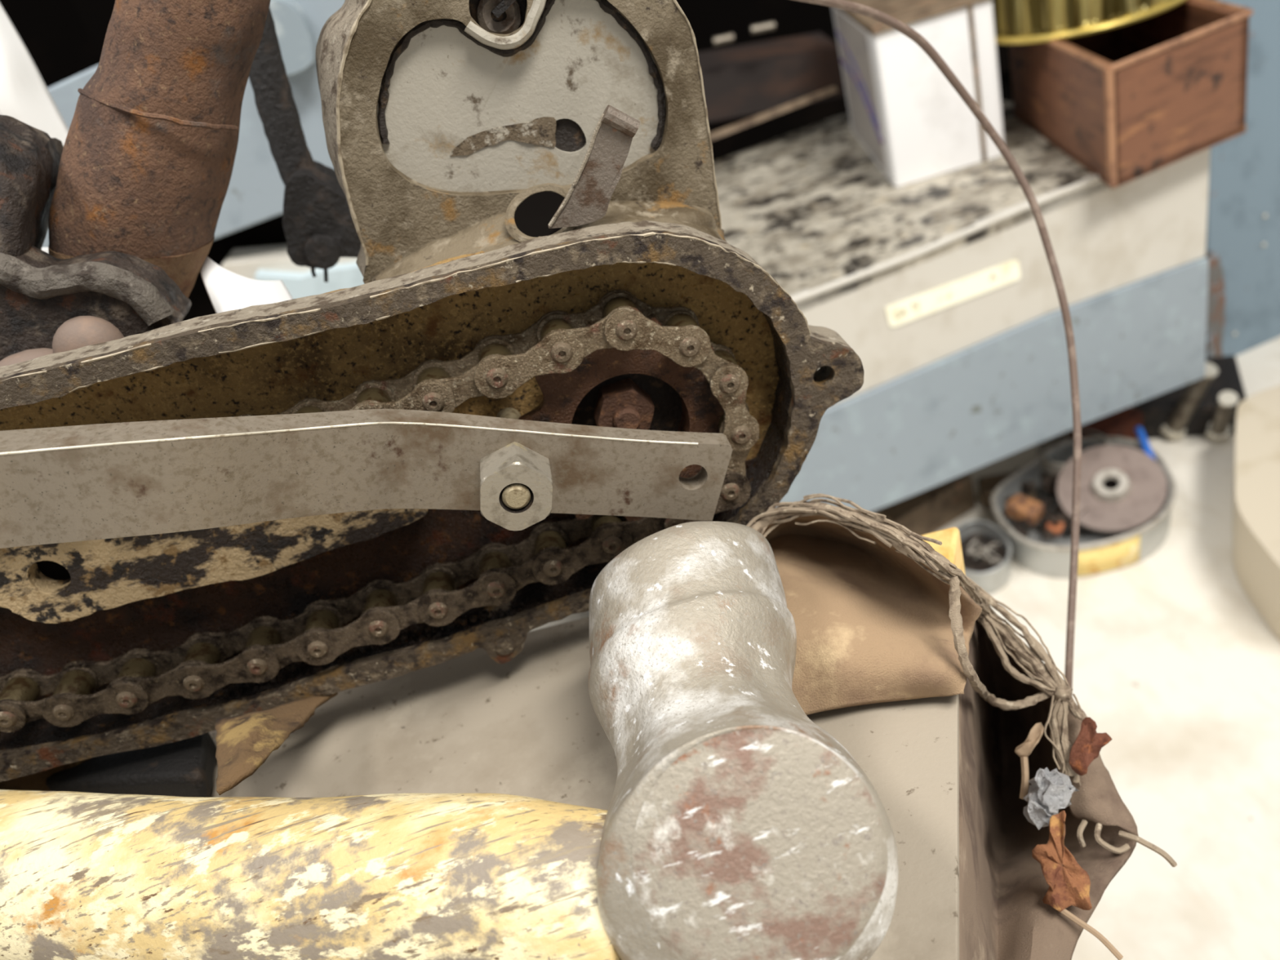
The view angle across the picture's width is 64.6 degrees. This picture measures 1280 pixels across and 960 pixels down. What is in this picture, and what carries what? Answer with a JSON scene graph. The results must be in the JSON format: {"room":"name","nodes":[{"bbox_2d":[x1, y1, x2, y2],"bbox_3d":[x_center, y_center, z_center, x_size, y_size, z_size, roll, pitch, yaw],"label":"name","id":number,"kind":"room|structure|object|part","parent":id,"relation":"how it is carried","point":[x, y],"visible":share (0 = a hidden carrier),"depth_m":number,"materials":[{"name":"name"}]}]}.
{"room":"workshop","nodes":[
{"label":"workshop","id":0,"kind":"room"},
{"bbox_2d":[0,0,1013,102],"bbox_3d":[-0.158,-1.474,1.355,5.000,2.400,0.040,-18,30,0],"label":"wall","id":1,"kind":"structure","parent":0,"point":[53,33],"depth_m":1.62,"materials":[{"name":"black"}]},
{"bbox_2d":[71,0,1010,161],"bbox_3d":[-0.019,-0.741,1.595,1.500,0.600,0.020,-23,30,-8],"label":"board","id":2,"kind":"object","parent":1,"relation":"attached to","point":[708,20],"visible":0.02,"depth_m":1.67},
{"bbox_2d":[528,337,1279,959],"bbox_3d":[0.361,0.142,0.835,5.000,0.020,4.400,-18,30,0],"label":"tabletop","id":3,"kind":"structure","parent":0,"point":[1174,662],"depth_m":0.75,"materials":[{"name":"concrete"}]},
{"bbox_2d":[41,0,364,320],"bbox_3d":[-0.412,0.003,0.829,0.714,0.624,0.360,-18,30,0],"label":"base cabinet","id":4,"kind":"object","parent":3,"relation":"on","point":[250,241],"visible":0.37,"depth_m":0.58,"materials":[{"name":"blue paint"}]},
{"bbox_3d":[-0.207,-0.134,0.626,0.096,0.035,0.035,-18,30,0],"label":"cream rail","id":5,"kind":"part","parent":4,"relation":"part of","materials":[{"name":"paint"}]},
{"bbox_3d":[-0.195,-0.113,0.620,0.088,0.053,0.020,-18,30,0],"label":"panel","id":6,"kind":"part","parent":4,"relation":"part of","materials":[{"name":"blue paint"}]},
{"bbox_2d":[875,473,975,536],"bbox_3d":[0.283,0.029,1.002,0.100,0.040,0.030,-28,32,-17],"label":"board","id":7,"kind":"object","parent":3,"relation":"on","point":[928,511],"visible":0.53,"depth_m":0.99,"materials":[{"name":"brown wood"}]},
{"bbox_2d":[713,100,1210,511],"bbox_3d":[0.148,-0.167,1.022,0.608,0.227,0.447,-23,30,-8],"label":"cabinet","id":8,"kind":"object","parent":3,"relation":"on","point":[942,286],"visible":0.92,"depth_m":0.85,"materials":[{"name":"beige paint"}]},
{"bbox_2d":[698,21,845,140],"bbox_3d":[0.095,-0.422,1.084,0.302,0.110,0.108,-26,31,-13],"label":"wooden box","id":9,"kind":"object","parent":8,"relation":"on","point":[776,77],"visible":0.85,"depth_m":1.10,"materials":[{"name":"wood"}]},
{"bbox_2d":[831,0,1004,186],"bbox_3d":[0.263,-0.399,0.983,0.108,0.140,0.260,-13,30,8],"label":"box","id":10,"kind":"object","parent":8,"relation":"on","point":[915,126],"visible":0.96,"depth_m":0.89,"materials":[{"name":"white cardboard"}]},
{"bbox_3d":[0.215,-0.384,0.990,0.001,0.125,0.183,-13,30,8],"label":"printed panel","id":11,"kind":"part","parent":10,"relation":"part of","materials":[{"name":"cardboard"}]},
{"bbox_3d":[0.246,-0.454,0.949,0.106,0.007,0.260,-13,30,8],"label":"lid","id":12,"kind":"part","parent":10,"relation":"part of","materials":[{"name":"white cardboard"}]},
{"bbox_3d":[0.210,-0.130,0.813,0.584,0.107,0.012,-23,30,-8],"label":"panel","id":13,"kind":"part","parent":8,"relation":"part of","materials":[{"name":"beige paint"}]},
{"bbox_2d":[1008,0,1253,189],"bbox_3d":[0.413,-0.356,0.880,0.126,0.092,0.318,-12,30,9],"label":"wooden box","id":14,"kind":"object","parent":8,"relation":"on","point":[1128,103],"visible":0.84,"depth_m":0.78,"materials":[{"name":"brown wood"}]},
{"bbox_2d":[992,0,1185,44],"bbox_3d":[0.379,-0.459,0.868,0.180,0.111,0.177,-18,30,0],"label":"tin","id":15,"kind":"object","parent":14,"relation":"on","point":[1015,21],"visible":0.78,"depth_m":0.83,"materials":[{"name":"gold metal"}]},
{"bbox_2d":[747,494,1177,959],"bbox_3d":[-0.091,0.280,0.341,0.531,0.485,0.203,-18,30,0],"label":"pouch","id":16,"kind":"object","parent":3,"relation":"on","point":[948,540],"depth_m":0.24,"materials":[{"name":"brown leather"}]},
{"bbox_2d":[206,617,959,959],"bbox_3d":[-0.147,0.110,0.239,0.488,0.003,0.184,-18,30,0],"label":"sheet","id":17,"kind":"object","parent":16,"relation":"on","point":[527,724],"visible":0.29,"depth_m":0.25,"materials":[{"name":"beige fabric"}]},
{"bbox_2d":[48,733,213,797],"bbox_3d":[-0.135,0.076,0.273,0.057,0.012,0.022,-6,32,19],"label":"block","id":18,"kind":"object","parent":17,"relation":"on","point":[181,767],"visible":0.55,"depth_m":0.26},
{"bbox_2d":[0,692,338,795],"bbox_3d":[-0.140,0.080,0.249,0.127,0.030,0.048,-14,30,6],"label":"rag","id":19,"kind":"object","parent":17,"relation":"on","point":[244,742],"visible":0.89,"depth_m":0.24,"materials":[{"name":"beige fabric"}]},
{"bbox_2d":[0,0,864,781],"bbox_3d":[-0.100,-0.023,0.250,0.292,0.164,0.068,-18,30,0],"label":"housing","id":20,"kind":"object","parent":17,"relation":"on","point":[500,166],"depth_m":0.23,"materials":[{"name":"metal"}]},
{"bbox_2d":[0,347,53,367],"bbox_3d":[-0.140,-0.022,0.234,0.024,0.016,0.014,-18,30,0],"label":"bolt","id":21,"kind":"object","parent":20,"relation":"attached to","point":[18,357],"visible":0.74,"depth_m":0.23,"materials":[{"name":"beige"}]},
{"bbox_2d":[52,315,124,353],"bbox_3d":[-0.125,-0.030,0.231,0.016,0.015,0.012,-18,30,0],"label":"bolt","id":22,"kind":"object","parent":20,"relation":"attached to","point":[79,331],"visible":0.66,"depth_m":0.23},
{"bbox_2d":[0,115,191,360],"bbox_3d":[-0.144,-0.064,0.252,0.054,0.063,0.077,-18,30,0],"label":"rusty metal part","id":23,"kind":"object","parent":20,"relation":"attached to","point":[40,291],"visible":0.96,"depth_m":0.23,"materials":[{"name":"metal"}]},
{"bbox_2d":[0,3,68,147],"bbox_3d":[-0.214,-0.128,0.322,0.037,0.059,0.038,-18,30,0],"label":"paper sheet","id":24,"kind":"object","parent":23,"relation":"hanging from","point":[24,95],"visible":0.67,"depth_m":0.32,"materials":[{"name":"paper"}]},
{"bbox_2d":[44,0,270,297],"bbox_3d":[-0.119,-0.084,0.250,0.090,0.087,0.041,-18,30,0],"label":"exhaust pipe","id":25,"kind":"object","parent":23,"relation":"attached to","point":[144,172],"visible":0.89,"depth_m":0.23,"materials":[{"name":"brown metal"}]},
{"bbox_2d":[200,256,293,312],"bbox_3d":[-0.104,-0.050,0.271,0.018,0.024,0.034,-18,30,0],"label":"paper sheet","id":26,"kind":"object","parent":25,"relation":"attached to","point":[227,290],"visible":0.67,"depth_m":0.27,"materials":[{"name":"white paper"}]},
{"bbox_2d":[248,6,359,282],"bbox_3d":[-0.107,-0.104,0.311,0.026,0.084,0.024,-18,30,0],"label":"connector","id":27,"kind":"object","parent":20,"relation":"attached to","point":[320,229],"visible":0.81,"depth_m":0.31,"materials":[{"name":"black metal"}]},
{"bbox_3d":[-0.101,-0.086,0.323,0.026,0.030,0.023,-18,30,0],"label":"rod","id":28,"kind":"part","parent":27,"relation":"part of","materials":[{"name":"black metal"}]},
{"bbox_2d":[0,408,732,548],"bbox_3d":[-0.059,-0.001,0.208,0.156,0.082,0.023,-24,31,-11],"label":"bar","id":29,"kind":"object","parent":20,"relation":"attached to","point":[64,484],"visible":1,"depth_m":0.21,"materials":[{"name":"grey metal"}]},
{"bbox_2d":[480,407,552,531],"bbox_3d":[-0.030,-0.008,0.234,0.017,0.016,0.051,-18,30,0],"label":"nut","id":30,"kind":"object","parent":29,"relation":"attached to","point":[514,469],"visible":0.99,"depth_m":0.21,"materials":[{"name":"metal"}]},
{"bbox_2d":[0,288,759,732],"bbox_3d":[-0.083,0.011,0.239,0.226,0.072,0.015,-18,30,0],"label":"chain","id":31,"kind":"object","parent":20,"relation":"attached to","point":[559,341],"visible":0.77,"depth_m":0.25,"materials":[{"name":"metal"}]},
{"bbox_3d":[-0.160,0.058,0.244,0.022,0.011,0.001,-18,30,0],"label":"link plate","id":32,"kind":"part","parent":31,"relation":"part of","materials":[{"name":"metal"}]},
{"bbox_3d":[-0.162,0.052,0.255,0.022,0.011,0.001,-18,30,0],"label":"link plate","id":33,"kind":"part","parent":31,"relation":"part of","materials":[{"name":"metal"}]},
{"bbox_3d":[-0.147,0.056,0.247,0.021,0.012,0.001,-18,30,0],"label":"link plate","id":34,"kind":"part","parent":31,"relation":"part of","materials":[{"name":"metal"}]},
{"bbox_3d":[-0.148,0.051,0.256,0.021,0.012,0.001,-18,30,0],"label":"link plate","id":35,"kind":"part","parent":31,"relation":"part of","materials":[{"name":"metal"}]},
{"bbox_3d":[-0.133,0.055,0.247,0.025,0.012,0.001,-18,30,0],"label":"link plate","id":36,"kind":"part","parent":31,"relation":"part of","materials":[{"name":"metal"}]},
{"bbox_3d":[-0.135,0.049,0.258,0.025,0.012,0.001,-18,30,0],"label":"link plate","id":37,"kind":"part","parent":31,"relation":"part of","materials":[{"name":"metal"}]},
{"bbox_3d":[-0.117,0.051,0.249,0.027,0.012,0.001,-18,30,0],"label":"link plate","id":38,"kind":"part","parent":31,"relation":"part of","materials":[{"name":"metal"}]},
{"bbox_3d":[-0.119,0.046,0.258,0.027,0.012,0.001,-18,30,0],"label":"link plate","id":39,"kind":"part","parent":31,"relation":"part of","materials":[{"name":"metal"}]},
{"bbox_3d":[-0.102,0.048,0.248,0.026,0.012,0.001,-18,30,0],"label":"link plate","id":40,"kind":"part","parent":31,"relation":"part of","materials":[{"name":"metal"}]},
{"bbox_3d":[-0.103,0.041,0.260,0.026,0.012,0.001,-18,30,0],"label":"link plate","id":41,"kind":"part","parent":31,"relation":"part of","materials":[{"name":"metal"}]},
{"bbox_3d":[-0.083,-0.013,0.234,0.024,0.010,0.001,-18,30,0],"label":"link plate","id":42,"kind":"part","parent":31,"relation":"part of","materials":[{"name":"metal"}]},
{"bbox_3d":[-0.087,0.043,0.250,0.025,0.010,0.001,-18,30,0],"label":"link plate","id":43,"kind":"part","parent":31,"relation":"part of","materials":[{"name":"metal"}]},
{"bbox_3d":[-0.088,0.038,0.259,0.025,0.010,0.001,-18,30,0],"label":"link plate","id":44,"kind":"part","parent":31,"relation":"part of","materials":[{"name":"metal"}]},
{"bbox_3d":[-0.068,-0.016,0.233,0.024,0.010,0.001,-18,30,0],"label":"link plate","id":45,"kind":"part","parent":31,"relation":"part of","materials":[{"name":"metal"}]},
{"bbox_3d":[-0.072,0.039,0.249,0.026,0.011,0.001,-18,30,0],"label":"link plate","id":46,"kind":"part","parent":31,"relation":"part of","materials":[{"name":"metal"}]},
{"bbox_3d":[-0.074,0.033,0.260,0.026,0.011,0.001,-18,30,0],"label":"link plate","id":47,"kind":"part","parent":31,"relation":"part of","materials":[{"name":"metal"}]},
{"bbox_3d":[-0.067,-0.011,0.224,0.024,0.010,0.001,-18,30,0],"label":"link plate","id":48,"kind":"part","parent":31,"relation":"part of","materials":[{"name":"metal"}]},
{"bbox_3d":[-0.054,-0.021,0.234,0.024,0.010,0.001,-18,30,0],"label":"link plate","id":49,"kind":"part","parent":31,"relation":"part of","materials":[{"name":"metal"}]},
{"bbox_3d":[-0.052,-0.015,0.223,0.024,0.010,0.001,-18,30,0],"label":"link plate","id":50,"kind":"part","parent":31,"relation":"part of","materials":[{"name":"metal"}]},
{"bbox_3d":[-0.057,0.033,0.250,0.025,0.010,0.001,-18,30,0],"label":"link plate","id":51,"kind":"part","parent":31,"relation":"part of","materials":[{"name":"metal"}]},
{"bbox_3d":[-0.059,0.029,0.259,0.025,0.010,0.001,-18,30,0],"label":"link plate","id":52,"kind":"part","parent":31,"relation":"part of","materials":[{"name":"metal"}]},
{"bbox_3d":[-0.039,-0.021,0.224,0.025,0.011,0.001,-18,30,0],"label":"link plate","id":53,"kind":"part","parent":31,"relation":"part of","materials":[{"name":"metal"}]},
{"bbox_3d":[-0.044,0.023,0.260,0.025,0.011,0.001,-18,30,0],"label":"link plate","id":54,"kind":"part","parent":31,"relation":"part of","materials":[{"name":"metal"}]},
{"bbox_3d":[-0.040,-0.025,0.233,0.025,0.010,0.001,-18,30,0],"label":"link plate","id":55,"kind":"part","parent":31,"relation":"part of","materials":[{"name":"metal"}]},
{"bbox_3d":[-0.043,0.029,0.249,0.025,0.011,0.001,-18,30,0],"label":"link plate","id":56,"kind":"part","parent":31,"relation":"part of","materials":[{"name":"metal"}]},
{"bbox_3d":[-0.029,0.023,0.250,0.024,0.010,0.001,-18,30,0],"label":"link plate","id":57,"kind":"part","parent":31,"relation":"part of","materials":[{"name":"metal"}]},
{"bbox_3d":[-0.026,-0.031,0.233,0.025,0.011,0.001,-18,30,0],"label":"link plate","id":58,"kind":"part","parent":31,"relation":"part of","materials":[{"name":"metal"}]},
{"bbox_3d":[-0.030,0.018,0.258,0.024,0.010,0.001,-18,30,0],"label":"link plate","id":59,"kind":"part","parent":31,"relation":"part of","materials":[{"name":"metal"}]},
{"bbox_3d":[-0.024,-0.025,0.222,0.025,0.011,0.001,-18,30,0],"label":"link plate","id":60,"kind":"part","parent":31,"relation":"part of","materials":[{"name":"metal"}]},
{"bbox_3d":[-0.016,0.012,0.259,0.026,0.011,0.001,-18,30,0],"label":"link plate","id":61,"kind":"part","parent":31,"relation":"part of","materials":[{"name":"metal"}]},
{"bbox_3d":[-0.014,0.018,0.248,0.026,0.011,0.001,-18,30,0],"label":"link plate","id":62,"kind":"part","parent":31,"relation":"part of","materials":[{"name":"metal"}]},
{"bbox_3d":[-0.012,-0.036,0.232,0.025,0.010,0.001,-18,30,0],"label":"link plate","id":63,"kind":"part","parent":31,"relation":"part of","materials":[{"name":"metal"}]},
{"bbox_3d":[-0.010,-0.031,0.223,0.025,0.010,0.001,-18,30,0],"label":"link plate","id":64,"kind":"part","parent":31,"relation":"part of","materials":[{"name":"metal"}]},
{"bbox_3d":[-0.001,0.008,0.257,0.026,0.011,0.001,-18,30,0],"label":"link plate","id":65,"kind":"part","parent":31,"relation":"part of","materials":[{"name":"metal"}]},
{"bbox_3d":[0.001,0.012,0.249,0.026,0.011,0.001,-18,30,0],"label":"link plate","id":66,"kind":"part","parent":31,"relation":"part of","materials":[{"name":"metal"}]},
{"bbox_3d":[0.002,-0.037,0.235,0.022,0.018,0.001,-18,30,0],"label":"link plate","id":67,"kind":"part","parent":31,"relation":"part of","materials":[{"name":"metal"}]},
{"bbox_3d":[0.004,-0.031,0.224,0.022,0.018,0.001,-18,30,0],"label":"link plate","id":68,"kind":"part","parent":31,"relation":"part of","materials":[{"name":"metal"}]},
{"bbox_3d":[0.014,-0.031,0.239,0.015,0.020,0.001,-18,30,0],"label":"link plate","id":69,"kind":"part","parent":31,"relation":"part of","materials":[{"name":"metal"}]},
{"bbox_3d":[0.015,0.006,0.246,0.026,0.014,0.001,-18,30,0],"label":"link plate","id":70,"kind":"part","parent":31,"relation":"part of","materials":[{"name":"metal"}]},
{"bbox_3d":[0.015,-0.027,0.230,0.015,0.020,0.001,-18,30,0],"label":"link plate","id":71,"kind":"part","parent":31,"relation":"part of","materials":[{"name":"metal"}]},
{"bbox_3d":[0.020,-0.023,0.246,0.009,0.023,0.001,-18,30,0],"label":"link plate","id":72,"kind":"part","parent":31,"relation":"part of","materials":[{"name":"metal"}]},
{"bbox_3d":[0.022,-0.017,0.235,0.009,0.023,0.001,-18,30,0],"label":"link plate","id":73,"kind":"part","parent":31,"relation":"part of","materials":[{"name":"metal"}]},
{"bbox_3d":[0.022,-0.005,0.243,0.016,0.024,0.001,-18,30,0],"label":"link plate","id":74,"kind":"part","parent":31,"relation":"part of","materials":[{"name":"metal"}]},
{"bbox_3d":[-0.093,0.005,0.248,0.269,0.097,0.004,-18,30,0],"label":"plate","id":75,"kind":"part","parent":20,"relation":"part of","materials":[{"name":"gold metal"}]},
{"bbox_3d":[-0.011,-0.066,0.219,0.024,0.020,0.002,-18,30,0],"label":"selector lever","id":76,"kind":"part","parent":20,"relation":"part of","materials":[{"name":"metal"}]},
{"bbox_2d":[518,317,724,521],"bbox_3d":[-0.003,-0.014,0.243,0.054,0.054,0.011,-18,30,0],"label":"sprocket","id":77,"kind":"object","parent":20,"relation":"attached to","point":[646,389],"visible":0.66,"depth_m":0.24,"materials":[{"name":"metal"}]},
{"bbox_2d":[794,0,1081,694],"bbox_3d":[0.168,0.064,0.434,0.096,0.609,0.218,8,39,37],"label":"cable","id":78,"kind":"object","parent":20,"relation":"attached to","point":[878,15],"visible":0.76,"depth_m":0.31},
{"bbox_2d":[0,520,899,959],"bbox_3d":[-0.111,0.081,0.218,0.317,0.056,0.104,-14,30,6],"label":"hammer","id":79,"kind":"object","parent":17,"relation":"on","point":[735,826],"visible":1,"depth_m":0.18,"materials":[{"name":"metal"}]},
{"bbox_3d":[-0.131,0.089,0.226,0.277,0.033,0.039,-6,32,19],"label":"handle","id":80,"kind":"part","parent":79,"relation":"part of","materials":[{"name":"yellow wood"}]},
{"bbox_3d":[0.079,0.074,0.242,0.090,0.135,0.130,-20,30,-4],"label":"canvas apron","id":81,"kind":"part","parent":16,"relation":"part of","materials":[{"name":"beige fabric"}]},
{"bbox_2d":[900,528,1088,786],"bbox_3d":[0.084,0.033,0.257,0.034,0.071,0.074,-18,30,0],"label":"string","id":82,"kind":"object","parent":16,"relation":"on","point":[1024,654],"visible":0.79,"depth_m":0.25,"materials":[{"name":"beige fabric"}]},
{"bbox_2d":[1021,765,1078,831],"bbox_3d":[0.098,0.075,0.242,0.013,0.014,0.011,-31,32,-21],"label":"foil wad","id":83,"kind":"object","parent":82,"relation":"attached to","point":[1054,789],"visible":1,"depth_m":0.24,"materials":[{"name":"silver metal"}]},
{"bbox_2d":[1013,721,1044,799],"bbox_3d":[0.096,0.069,0.252,0.006,0.013,0.015,15,43,43],"label":"twig","id":84,"kind":"object","parent":16,"relation":"on","point":[1034,738],"visible":1,"depth_m":0.25,"materials":[{"name":"beige wood"}]},
{"bbox_2d":[959,625,1134,959],"bbox_3d":[0.100,0.087,0.247,0.038,0.097,0.151,-6,32,20],"label":"drape","id":85,"kind":"object","parent":16,"relation":"hanging from","point":[1003,914],"depth_m":0.25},
{"bbox_2d":[1031,809,1123,959],"bbox_3d":[0.098,0.094,0.231,0.012,0.023,0.025,-18,30,0],"label":"dry leaf","id":86,"kind":"object","parent":16,"relation":"on","point":[1067,881],"visible":1,"depth_m":0.23,"materials":[{"name":"orange plant"}]},
{"bbox_2d":[1068,716,1112,774],"bbox_3d":[0.107,0.064,0.243,0.010,0.010,0.008,-25,31,-13],"label":"dry leaf","id":87,"kind":"object","parent":16,"relation":"on","point":[1085,749],"visible":1,"depth_m":0.24,"materials":[{"name":"brown plant"}]},
{"bbox_2d":[956,519,1012,594],"bbox_3d":[0.310,0.069,0.929,0.060,0.032,0.081,-18,30,0],"label":"tin","id":88,"kind":"object","parent":3,"relation":"on","point":[987,550],"visible":0.75,"depth_m":0.93,"materials":[{"name":"metal"}]},
{"bbox_2d":[977,471,1036,508],"bbox_3d":[0.366,0.009,1.011,0.050,0.020,0.030,-10,31,13],"label":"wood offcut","id":89,"kind":"object","parent":3,"relation":"on","point":[988,484],"visible":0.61,"depth_m":1.01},
{"bbox_2d":[990,435,1176,578],"bbox_3d":[0.413,0.023,0.944,0.168,0.038,0.163,-18,30,0],"label":"tin","id":90,"kind":"object","parent":3,"relation":"on","point":[1099,553],"visible":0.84,"depth_m":0.91,"materials":[{"name":"metal"}]},
{"bbox_2d":[1004,493,1044,525],"bbox_3d":[0.359,0.027,0.945,0.024,0.021,0.031,-37,35,-30],"label":"block","id":91,"kind":"object","parent":90,"relation":"in","point":[1020,506],"visible":1,"depth_m":0.94,"materials":[{"name":"brown wood"}]},
{"bbox_2d":[1001,462,1089,540],"bbox_3d":[0.390,0.021,0.963,0.087,0.023,0.122,-5,33,22],"label":"small metal parts","id":92,"kind":"object","parent":90,"relation":"in","point":[1049,481],"visible":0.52,"depth_m":0.95,"materials":[{"name":"metal"}]},
{"bbox_2d":[1045,518,1064,535],"bbox_3d":[0.380,0.043,0.928,0.015,0.012,0.016,-18,30,0],"label":"nut","id":93,"kind":"object","parent":90,"relation":"in","point":[1058,530],"visible":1,"depth_m":0.92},
{"bbox_2d":[1035,428,1111,475],"bbox_3d":[0.426,-0.028,0.996,0.068,0.012,0.068,-18,30,0],"label":"metal ring","id":94,"kind":"object","parent":90,"relation":"in","point":[1051,467],"visible":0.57,"depth_m":1.00,"materials":[{"name":"metal"}]},
{"bbox_2d":[1056,444,1167,533],"bbox_3d":[0.432,0.007,0.928,0.091,0.041,0.087,-18,30,0],"label":"disc","id":95,"kind":"object","parent":90,"relation":"in","point":[1123,488],"visible":0.99,"depth_m":0.92,"materials":[{"name":"metal"}]},
{"bbox_2d":[1134,426,1155,460],"bbox_3d":[0.477,-0.034,0.957,0.007,0.013,0.065,-6,32,19],"label":"stick","id":96,"kind":"object","parent":90,"relation":"in","point":[1144,442],"visible":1,"depth_m":0.96,"materials":[{"name":"plastic"}]},
{"bbox_2d":[1069,407,1142,439],"bbox_3d":[0.469,-0.050,1.034,0.071,0.031,0.050,-28,32,-17],"label":"lump","id":97,"kind":"object","parent":3,"relation":"on","point":[1122,423],"visible":0.37,"depth_m":1.02,"materials":[{"name":"brown"}]},
{"bbox_2d":[1160,362,1218,439],"bbox_3d":[0.535,-0.076,0.990,0.023,0.088,0.054,-30,32,-20],"label":"bolt","id":98,"kind":"object","parent":3,"relation":"on","point":[1194,392],"visible":0.9,"depth_m":0.99,"materials":[{"name":"metal"}]},
{"bbox_2d":[1132,356,1247,439],"bbox_3d":[0.565,-0.086,1.046,0.100,0.037,0.102,-2,33,25],"label":"crate","id":99,"kind":"object","parent":3,"relation":"on","point":[1157,411],"visible":0.49,"depth_m":1.02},
{"bbox_2d":[1205,391,1238,441],"bbox_3d":[0.562,-0.062,0.976,0.022,0.062,0.043,-9,31,15],"label":"bolt","id":100,"kind":"object","parent":3,"relation":"on","point":[1219,429],"visible":1,"depth_m":0.97,"materials":[{"name":"metal"}]},
{"bbox_2d":[1204,0,1279,358],"bbox_3d":[0.659,-0.388,1.022,0.252,0.615,0.052,-23,30,-8],"label":"wall","id":101,"kind":"structure","parent":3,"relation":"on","point":[1242,241],"depth_m":1.04,"materials":[{"name":"blue paint"}]},
{"bbox_2d":[1232,385,1279,639],"bbox_3d":[0.552,0.011,0.858,0.087,0.069,0.344,2,36,31],"label":"drum","id":102,"kind":"object","parent":3,"relation":"on","point":[1256,468],"depth_m":0.82,"materials":[{"name":"beige paint"}]}
]}

